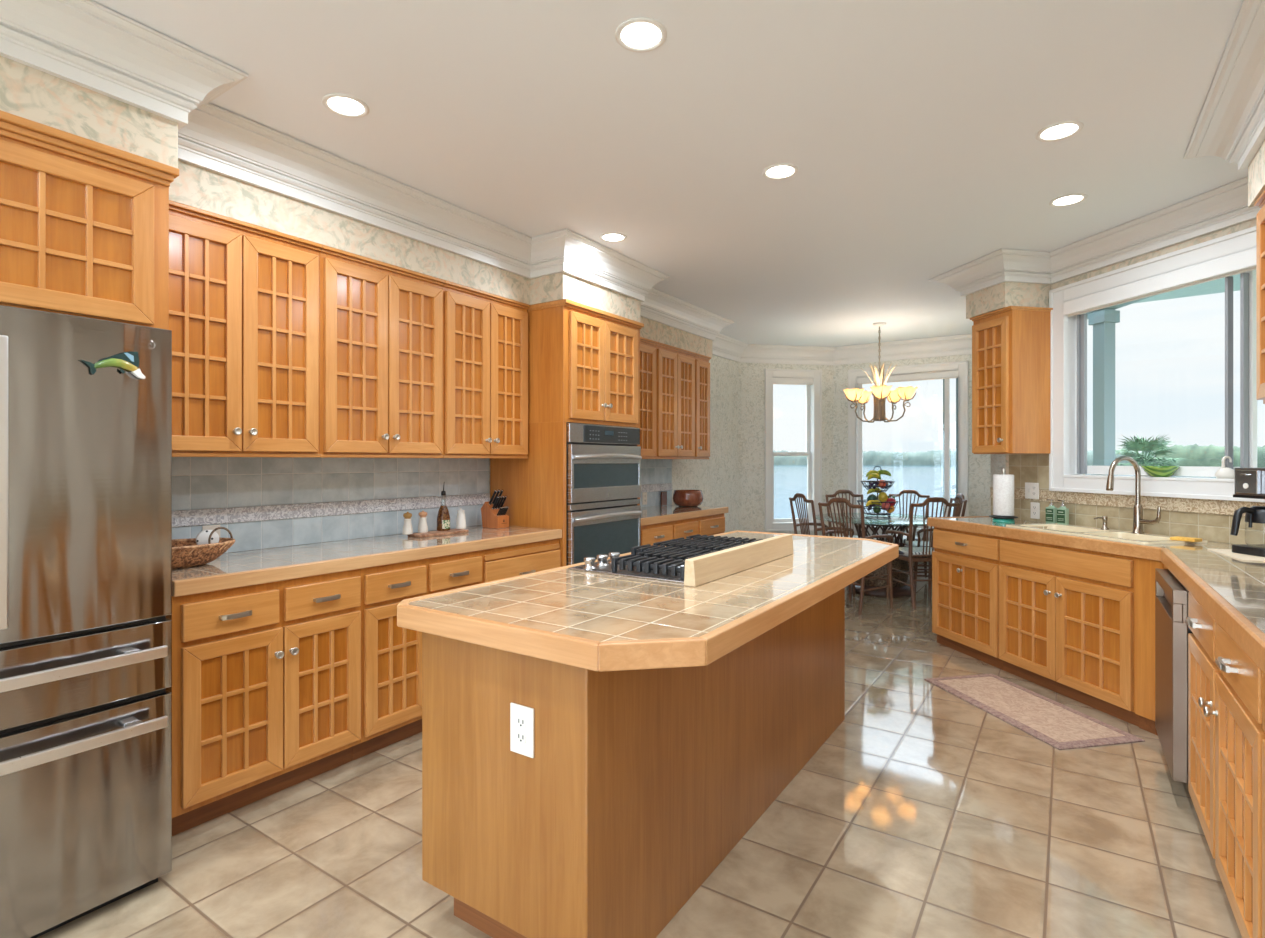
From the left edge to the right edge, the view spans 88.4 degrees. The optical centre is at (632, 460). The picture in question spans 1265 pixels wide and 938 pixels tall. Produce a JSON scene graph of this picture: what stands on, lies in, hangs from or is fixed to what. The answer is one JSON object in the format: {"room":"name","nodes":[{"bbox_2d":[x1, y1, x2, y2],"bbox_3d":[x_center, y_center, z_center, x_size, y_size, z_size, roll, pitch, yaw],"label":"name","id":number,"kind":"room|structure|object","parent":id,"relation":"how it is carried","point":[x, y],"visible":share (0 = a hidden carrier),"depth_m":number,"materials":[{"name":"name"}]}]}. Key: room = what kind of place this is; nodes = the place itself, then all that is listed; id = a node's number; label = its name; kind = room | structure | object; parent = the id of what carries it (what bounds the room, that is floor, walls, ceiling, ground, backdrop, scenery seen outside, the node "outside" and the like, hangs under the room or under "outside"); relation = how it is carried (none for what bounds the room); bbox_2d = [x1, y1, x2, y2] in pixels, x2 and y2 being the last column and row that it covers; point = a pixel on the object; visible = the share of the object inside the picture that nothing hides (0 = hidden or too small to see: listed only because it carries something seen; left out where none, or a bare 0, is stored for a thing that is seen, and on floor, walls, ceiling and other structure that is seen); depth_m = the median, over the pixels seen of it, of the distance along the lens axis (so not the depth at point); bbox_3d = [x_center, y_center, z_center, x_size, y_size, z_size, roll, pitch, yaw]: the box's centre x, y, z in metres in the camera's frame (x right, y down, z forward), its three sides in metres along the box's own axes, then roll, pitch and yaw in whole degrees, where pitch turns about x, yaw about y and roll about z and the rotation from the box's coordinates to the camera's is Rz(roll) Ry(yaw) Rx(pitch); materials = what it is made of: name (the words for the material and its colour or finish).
{"room":"kitchen","nodes":[
{"label":"kitchen","id":0,"kind":"room"},
{"bbox_2d":[0,56,711,357],"bbox_3d":[-1.703,-1.165,2.592,0.675,0.351,8.790,0,0,34],"label":"wall","id":1,"kind":"structure","parent":0,"point":[197,187],"depth_m":2.75,"materials":[{"name":"paint"}]},
{"bbox_2d":[0,110,178,329],"bbox_3d":[-2.095,-0.709,1.972,0.689,0.558,1.004,0,0,34],"label":"upper cabinet","id":2,"kind":"object","parent":1,"relation":"attached to","point":[84,222],"visible":0.98,"depth_m":1.99,"materials":[{"name":"brown wood"}]},
{"bbox_2d":[0,0,971,364],"bbox_3d":[-0.167,-1.247,2.940,2.850,0.190,11.000,0,0,34],"label":"trim","id":3,"kind":"structure","parent":1,"relation":"attached to","point":[90,45],"depth_m":2.80,"materials":[{"name":"white paint"}]},
{"bbox_2d":[179,355,737,551],"bbox_3d":[-1.663,-0.005,3.401,0.150,2.680,10.320,0,0,34],"label":"wall","id":4,"kind":"structure","parent":0,"point":[716,476],"depth_m":7.18,"materials":[{"name":"paint"}]},
{"bbox_2d":[169,200,322,457],"bbox_3d":[-1.742,-0.502,2.770,0.382,0.972,0.692,0,0,34],"label":"upper cabinet","id":5,"kind":"object","parent":4,"relation":"attached to","point":[244,297],"visible":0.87,"depth_m":2.68,"materials":[{"name":"brown wood"}]},
{"bbox_2d":[172,457,489,552],"bbox_3d":[-1.524,0.201,3.460,0.016,0.436,2.058,0,0,34],"label":"tile backsplash","id":6,"kind":"structure","parent":4,"relation":"attached to","point":[206,484],"depth_m":3.31,"materials":[{"name":"grey tile"}]},
{"bbox_2d":[319,245,444,457],"bbox_3d":[-1.353,-0.502,3.350,0.382,0.972,0.702,0,0,34],"label":"upper cabinet","id":7,"kind":"object","parent":4,"relation":"attached to","point":[381,323],"visible":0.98,"depth_m":3.21,"materials":[{"name":"brown wood"}]},
{"bbox_2d":[442,280,529,457],"bbox_3d":[-0.970,-0.502,3.922,0.382,0.972,0.673,0,0,34],"label":"upper cabinet","id":8,"kind":"object","parent":4,"relation":"attached to","point":[485,334],"visible":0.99,"depth_m":3.79,"materials":[{"name":"brown wood"}]},
{"bbox_2d":[640,337,657,458],"bbox_3d":[-0.109,-0.502,5.207,0.382,0.972,0.669,0,0,34],"label":"upper cabinet","id":9,"kind":"object","parent":4,"relation":"attached to","point":[647,346],"visible":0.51,"depth_m":5.28,"materials":[{"name":"brown wood"}]},
{"bbox_2d":[640,459,671,507],"bbox_3d":[-0.041,0.201,5.673,0.016,0.436,1.520,0,0,34],"label":"tile backsplash","id":10,"kind":"structure","parent":4,"relation":"attached to","point":[654,472],"depth_m":6.05,"materials":[{"name":"grey tile"}]},
{"bbox_2d":[656,342,695,458],"bbox_3d":[0.264,-0.502,5.764,0.382,0.972,0.669,0,0,34],"label":"upper cabinet","id":11,"kind":"object","parent":4,"relation":"attached to","point":[675,367],"visible":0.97,"depth_m":5.63,"materials":[{"name":"brown wood"}]},
{"bbox_2d":[694,353,710,458],"bbox_3d":[0.532,-0.502,6.164,0.382,0.972,0.294,0,0,34],"label":"upper cabinet","id":12,"kind":"object","parent":4,"relation":"attached to","point":[702,365],"visible":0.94,"depth_m":6.06,"materials":[{"name":"brown wood"}]},
{"bbox_2d":[37,579,1241,937],"bbox_3d":[0.366,1.395,2.559,4.280,0.120,11.180,0,0,34],"label":"floor","id":13,"kind":"structure","parent":0,"point":[925,813],"depth_m":2.22,"materials":[{"name":"tile"}]},
{"bbox_2d":[0,305,171,937],"bbox_3d":[-2.009,0.461,1.879,0.869,1.748,0.906,0,0,34],"label":"refrigerator","id":14,"kind":"object","parent":13,"relation":"on","point":[86,458],"visible":1,"depth_m":1.85,"materials":[{"name":"grey metal"}]},
{"bbox_2d":[0,305,171,643],"bbox_3d":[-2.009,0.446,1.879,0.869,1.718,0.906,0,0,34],"label":"door","id":15,"kind":"structure","parent":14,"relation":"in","point":[86,458],"depth_m":1.86,"materials":[{"name":"silver metal"}]},
{"bbox_2d":[80,351,145,378],"bbox_3d":[-1.526,-0.288,1.911,0.018,0.081,0.155,0,0,34],"label":"magnet","id":16,"kind":"object","parent":14,"relation":"attached to","point":[129,360],"visible":1,"depth_m":1.93,"materials":[{"name":"teal"}]},
{"bbox_2d":[166,569,360,835],"bbox_3d":[-1.630,0.903,2.715,0.666,0.864,0.726,0,0,34],"label":"base cabinet","id":17,"kind":"object","parent":13,"relation":"on","point":[265,689],"visible":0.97,"depth_m":2.50,"materials":[{"name":"brown wood"}]},
{"bbox_2d":[172,525,561,596],"bbox_3d":[-1.269,0.444,3.283,0.633,0.054,2.073,0,0,34],"label":"countertop","id":18,"kind":"structure","parent":17,"relation":"on","point":[230,570],"depth_m":2.94,"materials":[{"name":"tile"}]},
{"bbox_2d":[172,527,234,568],"bbox_3d":[-1.829,0.347,2.579,0.302,0.144,0.439,0,0,44],"label":"wicker basket","id":19,"kind":"object","parent":18,"relation":"on","point":[186,553],"visible":0.5,"depth_m":2.57,"materials":[{"name":"brown wicker"}]},
{"bbox_2d":[196,529,218,544],"bbox_3d":[-1.772,0.327,2.710,0.082,0.082,0.020,0,0,-41],"label":"disc","id":20,"kind":"object","parent":19,"relation":"in","point":[202,537],"visible":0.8,"depth_m":2.70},
{"bbox_2d":[408,529,468,537],"bbox_3d":[-1.103,0.411,3.712,0.124,0.016,0.360,0,0,34],"label":"serving board","id":21,"kind":"object","parent":18,"relation":"on","point":[451,531],"visible":0.97,"depth_m":3.67,"materials":[{"name":"brown wood"}]},
{"bbox_2d":[437,482,449,530],"bbox_3d":[-1.100,0.262,3.783,0.077,0.282,0.076,0,0,34],"label":"oil bottle","id":22,"kind":"object","parent":21,"relation":"on","point":[443,517],"visible":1,"depth_m":3.76,"materials":[{"name":"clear glass"}]},
{"bbox_2d":[481,501,508,528],"bbox_3d":[-0.868,0.338,4.102,0.151,0.164,0.100,0,0,34],"label":"knife block","id":23,"kind":"object","parent":18,"relation":"on","point":[490,519],"visible":0.91,"depth_m":4.07,"materials":[{"name":"brown wood"}]},
{"bbox_2d":[352,550,481,759],"bbox_3d":[-1.229,0.903,3.313,0.666,0.864,0.712,0,0,34],"label":"base cabinet","id":24,"kind":"object","parent":13,"relation":"on","point":[391,654],"visible":0.41,"depth_m":3.00,"materials":[{"name":"brown wood"}]},
{"bbox_2d":[482,539,559,582],"bbox_3d":[-0.855,0.903,3.871,0.666,0.864,0.629,0,0,34],"label":"base cabinet","id":25,"kind":"object","parent":13,"relation":"on","point":[515,560],"visible":0.12,"depth_m":3.67,"materials":[{"name":"brown wood"}]},
{"bbox_2d":[490,299,643,566],"bbox_3d":[-0.421,0.173,4.490,0.682,2.323,0.876,0,0,34],"label":"tall cabinet","id":26,"kind":"object","parent":13,"relation":"on","point":[584,360],"visible":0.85,"depth_m":4.11,"materials":[{"name":"brown wood"}]},
{"bbox_2d":[566,422,641,565],"bbox_3d":[-0.379,0.346,4.455,0.650,1.167,0.786,0,0,34],"label":"double wall oven","id":27,"kind":"object","parent":26,"relation":"in","point":[603,462],"visible":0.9,"depth_m":4.23,"materials":[{"name":"silver metal"}]},
{"bbox_2d":[422,588,844,937],"bbox_3d":[0.241,0.902,2.627,0.607,0.866,2.167,0,0,34],"label":"kitchen island","id":28,"kind":"object","parent":13,"relation":"on","point":[637,785],"visible":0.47,"depth_m":1.80,"materials":[{"name":"brown wood"}]},
{"bbox_2d":[510,703,533,757],"bbox_3d":[-0.284,0.691,1.669,0.080,0.125,0.008,0,0,34],"label":"wall outlet","id":29,"kind":"object","parent":28,"relation":"attached to","point":[521,717],"visible":1,"depth_m":1.67,"materials":[{"name":"beige plastic"}]},
{"bbox_2d":[397,530,898,671],"bbox_3d":[0.350,0.448,2.642,0.960,0.063,2.420,0,0,34],"label":"island countertop","id":30,"kind":"structure","parent":28,"relation":"on","point":[593,621],"depth_m":1.85,"materials":[{"name":"tile"}]},
{"bbox_2d":[568,534,762,582],"bbox_3d":[0.221,0.390,2.747,0.524,0.058,0.910,0,0,34],"label":"gas cooktop","id":31,"kind":"object","parent":30,"relation":"in","point":[655,562],"visible":0.7,"depth_m":2.51,"materials":[{"name":"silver metal"}]},
{"bbox_2d":[684,534,793,586],"bbox_3d":[0.451,0.375,2.564,0.044,0.088,0.938,0,0,34],"label":"board","id":32,"kind":"object","parent":30,"relation":"on","point":[699,570],"visible":1,"depth_m":2.43,"materials":[{"name":"beige wood"}]},
{"bbox_2d":[641,518,698,545],"bbox_3d":[0.060,0.903,5.238,0.666,0.864,0.909,0,0,34],"label":"base cabinet","id":33,"kind":"object","parent":13,"relation":"on","point":[653,533],"visible":0.15,"depth_m":5.04,"materials":[{"name":"brown wood"}]},
{"bbox_2d":[641,505,727,525],"bbox_3d":[0.203,0.444,5.480,0.633,0.054,1.468,0,0,34],"label":"countertop","id":34,"kind":"structure","parent":33,"relation":"on","point":[666,513],"depth_m":5.41,"materials":[{"name":"tile"}]},
{"bbox_2d":[673,490,702,506],"bbox_3d":[0.515,0.345,6.033,0.286,0.148,0.286,0,0,34],"label":"wooden bowl","id":35,"kind":"object","parent":34,"relation":"on","point":[682,498],"visible":1,"depth_m":5.92,"materials":[{"name":"brown wood"}]},
{"bbox_2d":[697,513,724,535],"bbox_3d":[0.458,0.903,5.832,0.666,0.864,0.519,0,0,34],"label":"base cabinet","id":36,"kind":"object","parent":13,"relation":"on","point":[712,524],"visible":0.15,"depth_m":5.65,"materials":[{"name":"brown wood"}]},
{"bbox_2d":[789,493,855,594],"bbox_3d":[1.927,0.832,6.646,0.520,1.013,0.530,0,0,-15],"label":"dining chair","id":37,"kind":"object","parent":13,"relation":"on","point":[815,524],"visible":0.41,"depth_m":6.56,"materials":[{"name":"brown wood"}]},
{"bbox_2d":[825,489,885,541],"bbox_3d":[2.456,0.832,7.184,0.530,1.013,0.520,0,0,-10],"label":"dining chair","id":38,"kind":"object","parent":13,"relation":"on","point":[843,491],"visible":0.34,"depth_m":7.38,"materials":[{"name":"brown wood"}]},
{"bbox_2d":[818,497,893,614],"bbox_3d":[2.033,0.832,5.938,0.520,1.013,0.530,0,0,-38],"label":"dining chair","id":39,"kind":"object","parent":13,"relation":"on","point":[837,500],"visible":0.61,"depth_m":5.81,"materials":[{"name":"brown wood"}]},
{"bbox_2d":[816,513,934,596],"bbox_3d":[2.546,0.960,6.684,1.320,0.751,1.320,0,0,34],"label":"dining table","id":40,"kind":"object","parent":13,"relation":"on","point":[901,521],"visible":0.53,"depth_m":6.47,"materials":[{"name":"clear glass"}]},
{"bbox_2d":[857,466,898,518],"bbox_3d":[2.495,0.316,6.620,0.399,0.536,0.396,0,0,34],"label":"fruit stand","id":41,"kind":"object","parent":40,"relation":"on","point":[891,484],"visible":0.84,"depth_m":6.54,"materials":[{"name":"black metal"}]},
{"bbox_2d":[860,481,894,491],"bbox_3d":[2.495,0.256,6.620,0.329,0.105,0.327,0,0,34],"label":"wire bowl","id":42,"kind":"object","parent":41,"relation":"on","point":[891,484],"depth_m":6.53,"materials":[{"name":"black metal"}]},
{"bbox_2d":[857,500,898,514],"bbox_3d":[2.495,0.473,6.620,0.399,0.140,0.396,0,0,34],"label":"wire bowl","id":43,"kind":"object","parent":41,"relation":"on","point":[871,513],"depth_m":6.52,"materials":[{"name":"black metal"}]},
{"bbox_2d":[871,490,929,577],"bbox_3d":[2.987,0.832,7.234,0.530,1.013,0.520,0,0,44],"label":"dining chair","id":44,"kind":"object","parent":13,"relation":"on","point":[914,538],"visible":0.3,"depth_m":7.31,"materials":[{"name":"brown wood"}]},
{"bbox_2d":[881,534,921,542],"bbox_3d":[2.955,0.861,7.201,0.425,0.047,0.374,0,0,44],"label":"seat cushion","id":45,"kind":"object","parent":44,"relation":"on","point":[914,538],"depth_m":7.06,"materials":[{"name":"fabric"}]},
{"bbox_2d":[885,497,959,608],"bbox_3d":[2.715,0.832,6.099,0.530,1.013,0.520,0,0,-5],"label":"dining chair","id":46,"kind":"object","parent":13,"relation":"on","point":[911,554],"visible":0.68,"depth_m":5.91,"materials":[{"name":"brown wood"}]},
{"bbox_2d":[899,547,933,555],"bbox_3d":[2.711,0.861,6.145,0.425,0.047,0.374,0,0,-5],"label":"seat cushion","id":47,"kind":"object","parent":46,"relation":"on","point":[903,551],"depth_m":6.05,"materials":[{"name":"fabric"}]},
{"bbox_2d":[904,493,966,595],"bbox_3d":[3.064,0.832,6.594,0.519,1.013,0.530,0,0,10],"label":"dining chair","id":48,"kind":"object","parent":13,"relation":"on","point":[919,543],"visible":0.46,"depth_m":6.45,"materials":[{"name":"brown wood"}]},
{"bbox_2d":[932,527,1002,669],"bbox_3d":[2.501,0.908,4.507,0.556,0.854,0.649,0,0,-11],"label":"base cabinet","id":49,"kind":"object","parent":13,"relation":"on","point":[965,565],"visible":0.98,"depth_m":4.42,"materials":[{"name":"brown wood"}]},
{"bbox_2d":[924,674,1144,749],"bbox_3d":[2.108,1.328,3.528,0.475,0.012,0.985,0,0,-11],"label":"kitchen rug","id":50,"kind":"object","parent":13,"relation":"on","point":[1060,726],"visible":1,"depth_m":3.42,"materials":[{"name":"beige fabric"}]},
{"bbox_2d":[999,537,1138,726],"bbox_3d":[2.654,0.908,3.741,0.552,0.854,0.911,0,0,-11],"label":"base cabinet","id":51,"kind":"object","parent":13,"relation":"on","point":[1067,614],"visible":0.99,"depth_m":3.62,"materials":[{"name":"brown wood"}]},
{"bbox_2d":[927,516,1264,672],"bbox_3d":[2.320,0.448,2.727,1.404,0.063,4.437,0,0,16],"label":"countertop","id":52,"kind":"structure","parent":51,"relation":"on","point":[1231,590],"depth_m":2.58,"materials":[{"name":"tile"}]},
{"bbox_2d":[989,467,1017,522],"bbox_3d":[2.544,0.232,4.457,0.176,0.376,0.176,0,0,17],"label":"paper towel holder","id":53,"kind":"object","parent":52,"relation":"on","point":[1003,484],"visible":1,"depth_m":4.41,"materials":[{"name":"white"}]},
{"bbox_2d":[1006,523,1207,544],"bbox_3d":[2.677,0.504,3.758,0.410,0.192,0.943,0,0,-11],"label":"sink","id":54,"kind":"object","parent":52,"relation":"in","point":[1084,531],"visible":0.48,"depth_m":3.71,"materials":[{"name":"beige ceramic"}]},
{"bbox_2d":[1057,500,1068,524],"bbox_3d":[2.774,0.337,4.190,0.040,0.166,0.059,0,0,-21],"label":"soap bottle","id":55,"kind":"object","parent":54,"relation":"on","point":[1062,511],"visible":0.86,"depth_m":4.17,"materials":[{"name":"green plastic"}]},
{"bbox_2d":[1106,456,1160,533],"bbox_3d":[2.765,0.189,3.630,0.259,0.438,0.148,0,0,13],"label":"kitchen faucet","id":56,"kind":"object","parent":52,"relation":"on","point":[1138,521],"visible":1,"depth_m":3.64,"materials":[{"name":"silver metal"}]},
{"bbox_2d":[1132,504,1144,533],"bbox_3d":[2.845,0.326,3.658,0.058,0.165,0.058,0,0,34],"label":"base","id":57,"kind":"object","parent":56,"relation":"on","point":[1138,521],"depth_m":3.64,"materials":[{"name":"silver metal"}]},
{"bbox_2d":[1207,549,1264,561],"bbox_3d":[2.793,0.417,2.848,0.320,0.004,0.400,0,0,24],"label":"mat","id":58,"kind":"object","parent":52,"relation":"on","point":[1228,552],"visible":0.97,"depth_m":2.86,"materials":[{"name":"beige fabric"}]},
{"bbox_2d":[1230,468,1264,556],"bbox_3d":[2.810,0.223,2.884,0.306,0.385,0.184,0,0,0],"label":"coffee maker","id":59,"kind":"object","parent":58,"relation":"on","point":[1249,482],"visible":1,"depth_m":2.87,"materials":[{"name":"black plastic"}]},
{"bbox_2d":[1135,557,1167,734],"bbox_3d":[2.804,0.908,3.126,0.620,0.854,0.592,0,0,34],"label":"base cabinet","id":60,"kind":"object","parent":13,"relation":"on","point":[1144,568],"depth_m":3.20,"materials":[{"name":"brown wood"}]},
{"bbox_2d":[1155,568,1192,782],"bbox_3d":[2.484,0.910,2.610,0.550,0.850,0.604,0,0,34],"label":"dishwasher","id":61,"kind":"object","parent":13,"relation":"on","point":[1172,631],"visible":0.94,"depth_m":2.54,"materials":[{"name":"silver metal"}]},
{"bbox_2d":[1185,592,1221,858],"bbox_3d":[2.191,0.908,2.112,0.596,0.854,0.536,0,0,34],"label":"base cabinet","id":62,"kind":"object","parent":13,"relation":"on","point":[1202,668],"visible":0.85,"depth_m":2.25,"materials":[{"name":"brown wood"}]},
{"bbox_2d":[1203,621,1264,937],"bbox_3d":[1.878,0.908,1.646,0.596,0.854,0.585,0,0,34],"label":"base cabinet","id":63,"kind":"object","parent":13,"relation":"on","point":[1239,733],"visible":0.92,"depth_m":1.77,"materials":[{"name":"brown wood"}]},
{"bbox_2d":[1262,672,1264,937],"bbox_3d":[1.529,0.908,1.124,0.596,0.854,0.669,0,0,34],"label":"base cabinet","id":64,"kind":"object","parent":13,"relation":"on","point":[1263,673],"visible":0.96,"depth_m":1.52,"materials":[{"name":"brown wood"}]},
{"bbox_2d":[91,0,1247,346],"bbox_3d":[0.366,-1.405,2.559,4.480,0.120,11.380,0,0,34],"label":"ceiling","id":65,"kind":"structure","parent":0,"point":[909,128],"depth_m":2.57,"materials":[{"name":"white paint"}]},
{"bbox_2d":[322,93,368,117],"bbox_3d":[-1.084,-1.342,2.460,0.164,0.006,0.164,0,0,34],"label":"recessed light","id":66,"kind":"object","parent":65,"relation":"in","point":[344,105],"visible":1,"depth_m":2.46,"materials":[{"name":"white paint"}]},
{"bbox_2d":[615,17,666,51],"bbox_3d":[0.027,-1.342,2.052,0.164,0.006,0.164,0,0,34],"label":"recessed light","id":67,"kind":"object","parent":65,"relation":"in","point":[640,34],"visible":1,"depth_m":2.05,"materials":[{"name":"white paint"}]},
{"bbox_2d":[762,163,798,179],"bbox_3d":[0.686,-1.342,3.019,0.164,0.006,0.164,0,0,34],"label":"recessed light","id":68,"kind":"object","parent":65,"relation":"in","point":[781,171],"visible":1,"depth_m":3.02,"materials":[{"name":"white paint"}]},
{"bbox_2d":[844,322,917,422],"bbox_3d":[2.433,-0.861,6.336,0.686,0.963,0.686,0,0,34],"label":"chandelier","id":69,"kind":"object","parent":65,"relation":"hanging from","point":[880,390],"visible":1,"depth_m":6.30,"materials":[{"name":"beige glass"}]},
{"bbox_2d":[1036,121,1083,141],"bbox_3d":[1.740,-1.342,2.650,0.164,0.006,0.164,0,0,34],"label":"recessed light","id":70,"kind":"object","parent":65,"relation":"in","point":[1065,129],"visible":1,"depth_m":2.65,"materials":[{"name":"white paint"}]},
{"bbox_2d":[1049,193,1086,206],"bbox_3d":[2.243,-1.342,3.348,0.164,0.006,0.164,0,0,34],"label":"recessed light","id":71,"kind":"object","parent":65,"relation":"in","point":[1070,199],"visible":1,"depth_m":3.35,"materials":[{"name":"white paint"}]},
{"bbox_2d":[738,362,832,535],"bbox_3d":[1.813,-0.005,7.787,1.322,2.680,0.150,0,0,-11],"label":"wall","id":72,"kind":"structure","parent":0,"point":[751,376],"depth_m":7.65,"materials":[{"name":"paint"}]},
{"bbox_2d":[765,369,821,531],"bbox_3d":[1.898,-0.128,7.777,0.718,1.915,0.162,0,0,-11],"label":"window","id":73,"kind":"structure","parent":72,"relation":"in","point":[813,452],"depth_m":7.76,"materials":[{"name":"white paint"}]},
{"bbox_2d":[773,378,812,384],"bbox_3d":[1.904,-0.949,7.749,0.524,0.081,0.050,0,0,-11],"label":"roller shade","id":74,"kind":"object","parent":73,"relation":"attached to","point":[788,381],"visible":1,"depth_m":7.73,"materials":[{"name":"white fabric"}]},
{"bbox_2d":[833,354,990,568],"bbox_3d":[3.290,-0.005,7.335,2.120,2.680,0.150,0,0,34],"label":"wall","id":75,"kind":"structure","parent":0,"point":[979,465],"depth_m":7.52,"materials":[{"name":"paint"}]},
{"bbox_2d":[848,361,967,538],"bbox_3d":[3.126,-0.110,7.414,1.273,1.940,0.162,0,0,34],"label":"window","id":76,"kind":"structure","parent":75,"relation":"in","point":[855,425],"depth_m":7.20,"materials":[{"name":"white paint"}]},
{"bbox_2d":[857,371,957,383],"bbox_3d":[3.110,-0.944,7.389,1.079,0.081,0.050,0,0,34],"label":"roller shade","id":77,"kind":"object","parent":76,"relation":"attached to","point":[950,374],"visible":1,"depth_m":7.31,"materials":[{"name":"white fabric"}]},
{"bbox_2d":[991,454,1005,486],"bbox_3d":[2.856,-0.005,4.882,0.255,2.680,0.150,0,0,-11],"label":"wall partition","id":78,"kind":"structure","parent":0,"point":[993,460],"depth_m":4.86,"materials":[{"name":"paper"}]},
{"bbox_2d":[966,282,1050,318],"bbox_3d":[2.611,-1.183,4.533,0.353,0.316,0.372,0,0,-11],"label":"wall","id":79,"kind":"structure","parent":0,"point":[1005,294],"depth_m":4.37,"materials":[{"name":"paper"}]},
{"bbox_2d":[928,0,1264,296],"bbox_3d":[1.197,-1.266,0.767,1.637,0.153,8.814,0,0,25],"label":"trim","id":80,"kind":"structure","parent":79,"relation":"attached to","point":[1230,125],"depth_m":3.28,"materials":[{"name":"white paint"}]},
{"bbox_2d":[991,219,1255,543],"bbox_3d":[2.993,-0.005,3.915,0.150,2.680,2.101,0,0,-11],"label":"wall","id":81,"kind":"structure","parent":0,"point":[1251,223],"depth_m":3.71,"materials":[{"name":"paint"}]},
{"bbox_2d":[970,306,1052,453],"bbox_3d":[2.604,-0.537,4.499,0.370,0.974,0.386,0,0,-11],"label":"upper cabinet","id":82,"kind":"object","parent":81,"relation":"attached to","point":[1011,345],"visible":1,"depth_m":4.34,"materials":[{"name":"brown wood"}]},
{"bbox_2d":[1009,454,1048,489],"bbox_3d":[2.784,0.075,4.564,0.008,0.246,0.365,0,0,-11],"label":"tile backsplash","id":83,"kind":"structure","parent":81,"relation":"attached to","point":[1029,468],"depth_m":4.55,"materials":[{"name":"beige tile"}]},
{"bbox_2d":[990,487,1264,543],"bbox_3d":[2.908,0.309,3.917,0.016,0.220,2.038,0,0,-11],"label":"tile backsplash","id":84,"kind":"structure","parent":81,"relation":"attached to","point":[1206,519],"depth_m":3.66,"materials":[{"name":"beige tile"}]},
{"bbox_2d":[1025,482,1038,498],"bbox_3d":[2.774,0.207,4.518,0.012,0.112,0.118,0,0,-11],"label":"switch plate","id":85,"kind":"object","parent":84,"relation":"attached to","point":[1031,489],"visible":1,"depth_m":4.51,"materials":[{"name":"beige plastic"}]},
{"bbox_2d":[1049,226,1264,502],"bbox_3d":[3.019,-0.472,3.652,0.162,1.345,1.483,0,0,-11],"label":"window","id":86,"kind":"structure","parent":81,"relation":"in","point":[1068,456],"depth_m":3.72,"materials":[{"name":"white paint"}]},
{"bbox_2d":[1063,248,1255,316],"bbox_3d":[2.978,-0.990,3.644,0.075,0.098,1.269,0,0,-11],"label":"roller shade","id":87,"kind":"object","parent":86,"relation":"attached to","point":[1245,261],"visible":1,"depth_m":3.59,"materials":[{"name":"white fabric"}]},
{"bbox_2d":[1141,466,1179,476],"bbox_3d":[2.988,0.059,3.682,0.176,0.062,0.176,0,0,34],"label":"bowl","id":88,"kind":"object","parent":86,"relation":"on","point":[1152,471],"visible":0.97,"depth_m":3.63,"materials":[{"name":"ceramic"}]},
{"bbox_2d":[1215,456,1234,478],"bbox_3d":[3.054,0.032,3.345,0.088,0.117,0.054,0,0,34],"label":"swan figurine","id":89,"kind":"object","parent":86,"relation":"on","point":[1224,472],"visible":0.98,"depth_m":3.34,"materials":[{"name":"white ceramic"}]},
{"bbox_2d":[1248,140,1264,207],"bbox_3d":[0.752,-1.183,-0.275,0.345,0.316,6.760,0,0,34],"label":"wall","id":90,"kind":"structure","parent":0,"point":[1256,168],"depth_m":2.51,"materials":[{"name":"paint"}]},
{"bbox_3d":[1.124,-0.005,-0.172,0.150,2.680,7.485,0,0,34],"label":"wall","id":91,"kind":"structure","parent":0,"visible":0},
{"bbox_2d":[1254,190,1264,403],"bbox_3d":[2.394,-0.624,2.200,0.352,0.798,0.720,0,0,34],"label":"upper cabinet","id":92,"kind":"object","parent":91,"relation":"attached to","point":[1260,218],"visible":1,"depth_m":2.52,"materials":[{"name":"brown wood"}]},
{"label":"outside","id":93,"kind":"structure","parent":0,"visible":0},
{"bbox_2d":[774,465,1215,518],"bbox_3d":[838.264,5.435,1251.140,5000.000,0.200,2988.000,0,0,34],"label":"lake","id":94,"kind":"structure","parent":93,"point":[789,480],"depth_m":154.13,"materials":[{"name":"blue liquid"}]},
{"bbox_2d":[773,449,1153,465],"bbox_3d":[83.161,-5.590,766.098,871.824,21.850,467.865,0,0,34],"label":"trees","id":95,"kind":"object","parent":94,"relation":"on","point":[932,457],"visible":0.18,"depth_m":831.39,"materials":[{"name":"green plant"}]},
{"bbox_2d":[1156,444,1264,467],"bbox_3d":[432.495,-2.996,188.122,419.004,16.663,274.977,0,0,34],"label":"trees","id":96,"kind":"object","parent":94,"relation":"on","point":[1211,455],"visible":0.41,"depth_m":390.05,"materials":[{"name":"green plant"}]},
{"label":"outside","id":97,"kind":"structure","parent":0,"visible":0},
{"bbox_2d":[1115,434,1188,475],"bbox_3d":[19.539,1.682,24.975,2.885,5.507,2.827,0,0,34],"label":"potted plant","id":98,"kind":"object","parent":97,"point":[1136,444],"visible":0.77,"depth_m":24.48,"materials":[{"name":"green plant"}]},
{"bbox_3d":[-12.802,4.585,-19.108,120.000,0.300,74.000,0,0,34],"label":"lawn","id":99,"kind":"structure","parent":0,"visible":0},
{"bbox_2d":[1086,295,1154,475],"bbox_3d":[3.893,1.440,4.026,0.240,5.990,4.200,0,0,4],"label":"porch column","id":100,"kind":"structure","parent":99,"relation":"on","point":[1103,321],"depth_m":5.47,"materials":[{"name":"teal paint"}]},
{"bbox_2d":[1135,274,1239,302],"bbox_3d":[3.773,-1.610,3.641,5.382,0.090,6.255,0,0,-8],"label":"porch roof","id":101,"kind":"structure","parent":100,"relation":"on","point":[1215,286],"depth_m":5.97,"materials":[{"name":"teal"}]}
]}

